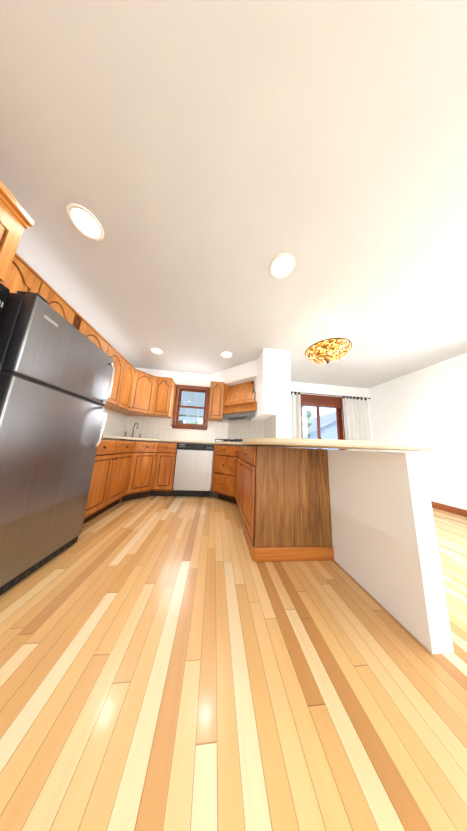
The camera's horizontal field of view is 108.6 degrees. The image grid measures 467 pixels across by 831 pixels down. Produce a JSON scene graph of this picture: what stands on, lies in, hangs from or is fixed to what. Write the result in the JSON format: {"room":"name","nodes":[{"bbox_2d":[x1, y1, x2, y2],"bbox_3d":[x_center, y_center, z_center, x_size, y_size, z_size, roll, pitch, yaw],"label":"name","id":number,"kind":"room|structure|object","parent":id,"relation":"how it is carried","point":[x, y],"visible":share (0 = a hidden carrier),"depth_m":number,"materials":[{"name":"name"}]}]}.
{"room":"kitchen","nodes":[
{"label":"kitchen","id":0,"kind":"room"},
{"bbox_2d":[0,491,466,830],"bbox_3d":[0.892,0.957,-0.056,5.770,0.100,7.410,4,-10,-6],"label":"floor","id":1,"kind":"structure","parent":0,"point":[177,663],"depth_m":0.60,"materials":[{"name":"brown wood"}]},
{"bbox_2d":[0,180,33,283],"bbox_3d":[-1.538,-0.215,0.421,0.643,2.147,0.781,4,-10,-6],"label":"tall cabinet","id":2,"kind":"object","parent":1,"relation":"on","point":[15,219],"visible":1,"depth_m":0.93,"materials":[{"name":"brown wood"}]},
{"bbox_2d":[0,283,9,313],"bbox_3d":[-1.216,-0.262,0.475,0.099,1.010,0.739,4,-10,-6],"label":"wall oven","id":3,"kind":"object","parent":2,"relation":"in","point":[4,292],"visible":1,"depth_m":0.90,"materials":[{"name":"black metal"}]},
{"bbox_2d":[0,291,114,594],"bbox_3d":[-1.534,0.155,1.159,0.794,1.682,0.763,4,-10,-6],"label":"refrigerator","id":4,"kind":"object","parent":1,"relation":"on","point":[57,370],"visible":1,"depth_m":1.05,"materials":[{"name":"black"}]},
{"bbox_2d":[83,439,134,523],"bbox_3d":[-1.756,0.704,1.950,0.640,0.868,0.960,4,-10,-6],"label":"base cabinet","id":5,"kind":"object","parent":1,"relation":"on","point":[111,476],"depth_m":1.96,"materials":[{"name":"brown wood"}]},
{"bbox_2d":[99,435,136,439],"bbox_3d":[-1.744,0.280,2.201,0.660,0.032,1.304,4,-10,-6],"label":"countertop","id":6,"kind":"structure","parent":5,"relation":"on","point":[104,436],"depth_m":2.10,"materials":[{"name":"beige stone"}]},
{"bbox_2d":[137,438,213,443],"bbox_3d":[-1.082,0.458,3.006,2.160,0.032,0.903,4,-10,-6],"label":"countertop","id":7,"kind":"structure","parent":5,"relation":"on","point":[161,440],"depth_m":2.84,"materials":[{"name":"beige stone"}]},
{"bbox_2d":[124,422,140,437],"bbox_3d":[-1.816,0.271,3.066,0.232,0.288,0.226,4,-10,-6],"label":"faucet","id":8,"kind":"object","parent":7,"relation":"on","point":[133,431],"visible":0.81,"depth_m":3.04,"materials":[{"name":"silver metal"}]},
{"bbox_2d":[127,451,158,500],"bbox_3d":[-1.388,0.925,2.570,0.260,0.690,0.260,4,-10,-6],"label":"base cabinet","id":9,"kind":"object","parent":1,"relation":"on","point":[143,469],"depth_m":2.58,"materials":[{"name":"brown wood"}]},
{"bbox_2d":[135,441,158,450],"bbox_3d":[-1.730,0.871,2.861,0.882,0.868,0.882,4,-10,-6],"label":"drawer","id":10,"kind":"object","parent":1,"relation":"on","point":[139,445],"depth_m":2.64,"materials":[{"name":"brown wood"}]},
{"bbox_2d":[151,443,177,495],"bbox_3d":[-1.155,0.931,3.044,0.312,0.868,0.631,4,-10,-6],"label":"base cabinet","id":11,"kind":"object","parent":1,"relation":"on","point":[165,465],"depth_m":2.75,"materials":[{"name":"brown wood"}]},
{"bbox_2d":[173,443,213,496],"bbox_3d":[-0.693,0.959,3.074,0.608,0.860,0.630,4,-10,-6],"label":"dishwasher","id":12,"kind":"object","parent":1,"relation":"on","point":[193,471],"visible":0.98,"depth_m":2.79,"materials":[{"name":"silver metal"}]},
{"bbox_2d":[211,445,258,561],"bbox_3d":[-0.119,0.861,2.390,0.371,0.868,2.166,4,-10,-6],"label":"base cabinet","id":13,"kind":"object","parent":1,"relation":"on","point":[235,471],"depth_m":1.91,"materials":[{"name":"brown wood"}]},
{"bbox_2d":[259,446,333,561],"bbox_3d":[0.375,0.894,2.441,0.663,0.868,2.166,4,-10,-6],"label":"base cabinet","id":14,"kind":"object","parent":1,"relation":"on","point":[280,496],"depth_m":1.39,"materials":[{"name":"brown wood"}]},
{"bbox_2d":[214,438,434,450],"bbox_3d":[0.335,0.373,2.171,1.136,0.032,2.883,4,-10,-6],"label":"countertop","id":15,"kind":"structure","parent":14,"relation":"on","point":[323,443],"depth_m":0.82,"materials":[{"name":"beige stone"}]},
{"bbox_2d":[213,439,241,442],"bbox_3d":[0.081,0.467,3.019,0.740,0.060,0.520,-6,-13,38],"label":"cooktop","id":16,"kind":"object","parent":15,"relation":"in","point":[234,440],"visible":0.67,"depth_m":2.92,"materials":[{"name":"black metal"}]},
{"bbox_2d":[0,0,466,387],"bbox_3d":[1.010,-1.520,0.395,5.770,0.100,7.410,4,-10,-6],"label":"ceiling","id":17,"kind":"structure","parent":0,"point":[205,163],"depth_m":0.97,"materials":[{"name":"paint"}]},
{"bbox_2d":[66,203,103,240],"bbox_3d":[-1.083,-1.410,1.235,0.212,0.008,0.212,4,-10,-6],"label":"recessed light","id":18,"kind":"object","parent":17,"relation":"in","point":[85,222],"visible":1,"depth_m":1.23,"materials":[{"name":"white"}]},
{"bbox_2d":[150,347,163,353],"bbox_3d":[-1.325,-1.116,2.913,0.212,0.008,0.212,4,-10,-6],"label":"recessed light","id":19,"kind":"object","parent":17,"relation":"in","point":[156,350],"visible":1,"depth_m":2.90,"materials":[{"name":"white"}]},
{"bbox_2d":[221,351,232,357],"bbox_3d":[-0.121,-1.058,2.923,0.212,0.008,0.212,4,-10,-6],"label":"recessed light","id":20,"kind":"object","parent":17,"relation":"in","point":[226,354],"visible":1,"depth_m":2.92,"materials":[{"name":"white"}]},
{"bbox_2d":[270,253,294,278],"bbox_3d":[0.423,-1.297,1.466,0.212,0.008,0.212,4,-10,-6],"label":"recessed light","id":21,"kind":"object","parent":17,"relation":"in","point":[282,265],"visible":1,"depth_m":1.46,"materials":[{"name":"white"}]},
{"bbox_2d":[305,323,351,363],"bbox_3d":[1.179,-0.889,2.124,0.516,0.504,0.516,4,-10,-6],"label":"pendant light","id":22,"kind":"object","parent":17,"relation":"hanging from","point":[329,350],"visible":1,"depth_m":1.99,"materials":[{"name":"gold"}]},
{"bbox_2d":[126,368,374,483],"bbox_3d":[0.544,0.348,3.736,5.530,2.420,0.120,4,-10,-6],"label":"wall","id":23,"kind":"structure","parent":0,"point":[190,379],"depth_m":3.95,"materials":[{"name":"paint"}]},
{"bbox_2d":[111,409,150,416],"bbox_3d":[-1.830,-0.406,3.217,0.588,0.756,0.605,4,-10,-6],"label":"upper cabinet","id":24,"kind":"object","parent":23,"relation":"attached to","point":[116,410],"depth_m":3.19,"materials":[{"name":"brown wood"}]},
{"bbox_2d":[151,377,174,417],"bbox_3d":[-1.397,-0.353,3.398,0.315,0.756,0.328,4,-10,-6],"label":"upper cabinet","id":25,"kind":"object","parent":23,"relation":"attached to","point":[164,386],"depth_m":3.25,"materials":[{"name":"brown wood"}]},
{"bbox_2d":[100,408,276,441],"bbox_3d":[-0.740,0.102,2.617,2.718,0.556,1.870,4,-10,-6],"label":"backsplash","id":26,"kind":"structure","parent":23,"relation":"attached to","point":[118,424],"depth_m":3.42,"materials":[{"name":"tile"}]},
{"bbox_2d":[171,384,209,429],"bbox_3d":[-0.900,-0.172,3.636,0.751,0.953,0.166,4,-10,-6],"label":"window","id":27,"kind":"structure","parent":23,"relation":"in","point":[186,425],"depth_m":3.61,"materials":[{"name":"brown wood"}]},
{"bbox_2d":[208,381,224,420],"bbox_3d":[-0.353,-0.284,3.505,0.282,0.756,0.328,4,-10,-6],"label":"upper cabinet","id":28,"kind":"object","parent":23,"relation":"attached to","point":[217,388],"depth_m":3.35,"materials":[{"name":"brown wood"}]},
{"bbox_2d":[296,394,345,449],"bbox_3d":[2.008,0.585,3.846,1.190,2.130,0.142,4,-10,-6],"label":"patio door","id":29,"kind":"structure","parent":23,"relation":"in","point":[340,423],"depth_m":3.93,"materials":[{"name":"brown wood"}]},
{"bbox_2d":[300,394,342,408],"bbox_3d":[2.060,-0.329,3.924,1.140,0.278,0.039,4,-10,-6],"label":"blind","id":30,"kind":"object","parent":23,"relation":"attached to","point":[327,402],"visible":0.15,"depth_m":3.91,"materials":[{"name":"brown wood"}]},
{"bbox_2d":[293,392,369,398],"bbox_3d":[2.019,-0.463,3.923,2.510,0.068,0.122,4,-10,-6],"label":"curtain rod","id":31,"kind":"object","parent":23,"relation":"attached to","point":[329,395],"visible":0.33,"depth_m":3.90,"materials":[{"name":"black metal"}]},
{"bbox_2d":[291,391,300,447],"bbox_3d":[1.164,0.481,3.613,0.665,2.103,0.118,4,-10,-6],"label":"curtain","id":32,"kind":"object","parent":31,"relation":"hanging from","point":[295,416],"visible":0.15,"depth_m":3.72,"materials":[{"name":"white fabric"}]},
{"bbox_2d":[342,396,372,450],"bbox_3d":[2.798,0.589,3.783,0.655,2.103,0.118,4,-10,-6],"label":"curtain","id":33,"kind":"object","parent":31,"relation":"hanging from","point":[356,419],"visible":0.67,"depth_m":3.86,"materials":[{"name":"white fabric"}]},
{"bbox_2d":[210,348,291,447],"bbox_3d":[0.145,0.202,3.037,1.313,2.420,1.210,4,-10,-6],"label":"wall","id":34,"kind":"structure","parent":0,"point":[267,372],"depth_m":2.65,"materials":[{"name":"paint"}]},
{"bbox_2d":[223,381,256,419],"bbox_3d":[0.087,-0.309,3.279,0.557,0.714,0.891,4,-10,-6],"label":"range hood","id":35,"kind":"object","parent":34,"relation":"attached to","point":[239,403],"visible":1,"depth_m":3.19,"materials":[{"name":"brown wood"}]},
{"bbox_2d":[286,417,290,424],"bbox_3d":[0.819,0.077,2.510,0.072,0.116,0.013,4,-10,-6],"label":"light switch","id":36,"kind":"object","parent":34,"relation":"attached to","point":[288,420],"visible":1,"depth_m":2.51,"materials":[{"name":"white plastic"}]},
{"bbox_2d":[327,449,453,653],"bbox_3d":[0.862,0.763,1.595,0.110,0.868,1.580,4,-10,-6],"label":"wall","id":37,"kind":"structure","parent":0,"point":[385,546],"depth_m":0.93,"materials":[{"name":"paint"}]},
{"bbox_2d":[368,352,466,509],"bbox_3d":[3.755,-0.097,0.457,0.120,2.420,7.410,4,-10,-6],"label":"wall","id":38,"kind":"structure","parent":0,"point":[427,405],"depth_m":2.85,"materials":[{"name":"paint"}]},
{"bbox_2d":[431,501,466,516],"bbox_3d":[3.630,1.039,0.242,0.022,0.100,7.169,4,-10,-6],"label":"baseboard","id":39,"kind":"structure","parent":38,"relation":"attached to","point":[451,509],"depth_m":2.60,"materials":[{"name":"brown wood"}]},
{"bbox_3d":[-1.853,-0.466,-0.118,0.120,2.420,7.410,4,-10,-6],"label":"wall","id":40,"kind":"structure","parent":0,"visible":0},
{"bbox_2d":[3,253,85,333],"bbox_3d":[-1.741,-0.897,1.338,0.338,0.454,0.816,4,-10,-6],"label":"upper cabinet","id":41,"kind":"object","parent":40,"relation":"attached to","point":[21,277],"depth_m":1.33,"materials":[{"name":"brown wood"}]},
{"bbox_2d":[83,321,134,412],"bbox_3d":[-1.861,-0.573,2.305,0.338,0.756,1.229,4,-10,-6],"label":"upper cabinet","id":42,"kind":"object","parent":40,"relation":"attached to","point":[124,375],"depth_m":2.51,"materials":[{"name":"brown wood"}]},
{"bbox_2d":[131,369,154,412],"bbox_3d":[-1.648,-0.427,3.073,0.271,0.750,0.286,4,-10,-6],"label":"upper cabinet","id":43,"kind":"object","parent":40,"relation":"attached to","point":[135,392],"depth_m":3.06,"materials":[{"name":"brown wood"}]},
{"label":"outside","id":44,"kind":"structure","parent":0,"visible":0},
{"bbox_3d":[-3.097,6.962,30.633,60.000,0.100,55.600,4,-10,-6],"label":"ground","id":45,"kind":"structure","parent":44,"visible":0},
{"bbox_2d":[178,415,202,423],"bbox_3d":[-2.664,0.577,8.698,2.861,4.654,2.233,4,-10,-6],"label":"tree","id":46,"kind":"object","parent":45,"relation":"on","point":[190,422],"depth_m":8.60,"materials":[{"name":"plant"}]},
{"bbox_2d":[179,391,204,422],"bbox_3d":[-1.585,0.679,4.937,3.350,3.200,2.780,4,-10,-6],"label":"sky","id":47,"kind":"structure","parent":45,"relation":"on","point":[195,401],"depth_m":5.60,"materials":[{"name":"blue"}]},
{"bbox_2d":[302,406,311,431],"bbox_3d":[2.772,0.868,8.040,1.992,4.354,1.947,4,-10,-6],"label":"tree","id":48,"kind":"object","parent":45,"relation":"on","point":[307,414],"depth_m":7.50,"materials":[{"name":"plant"}]},
{"bbox_2d":[302,418,311,435],"bbox_3d":[2.907,1.183,8.244,1.514,3.820,1.612,4,-10,-6],"label":"tree","id":49,"kind":"object","parent":45,"relation":"on","point":[305,423],"depth_m":7.87,"materials":[{"name":"plant"}]},
{"bbox_2d":[303,412,337,449],"bbox_3d":[6.909,2.000,12.622,7.050,4.142,7.400,4,-10,-6],"label":"house","id":50,"kind":"structure","parent":45,"relation":"on","point":[327,426],"depth_m":9.14,"materials":[{"name":"blue"}]}
]}

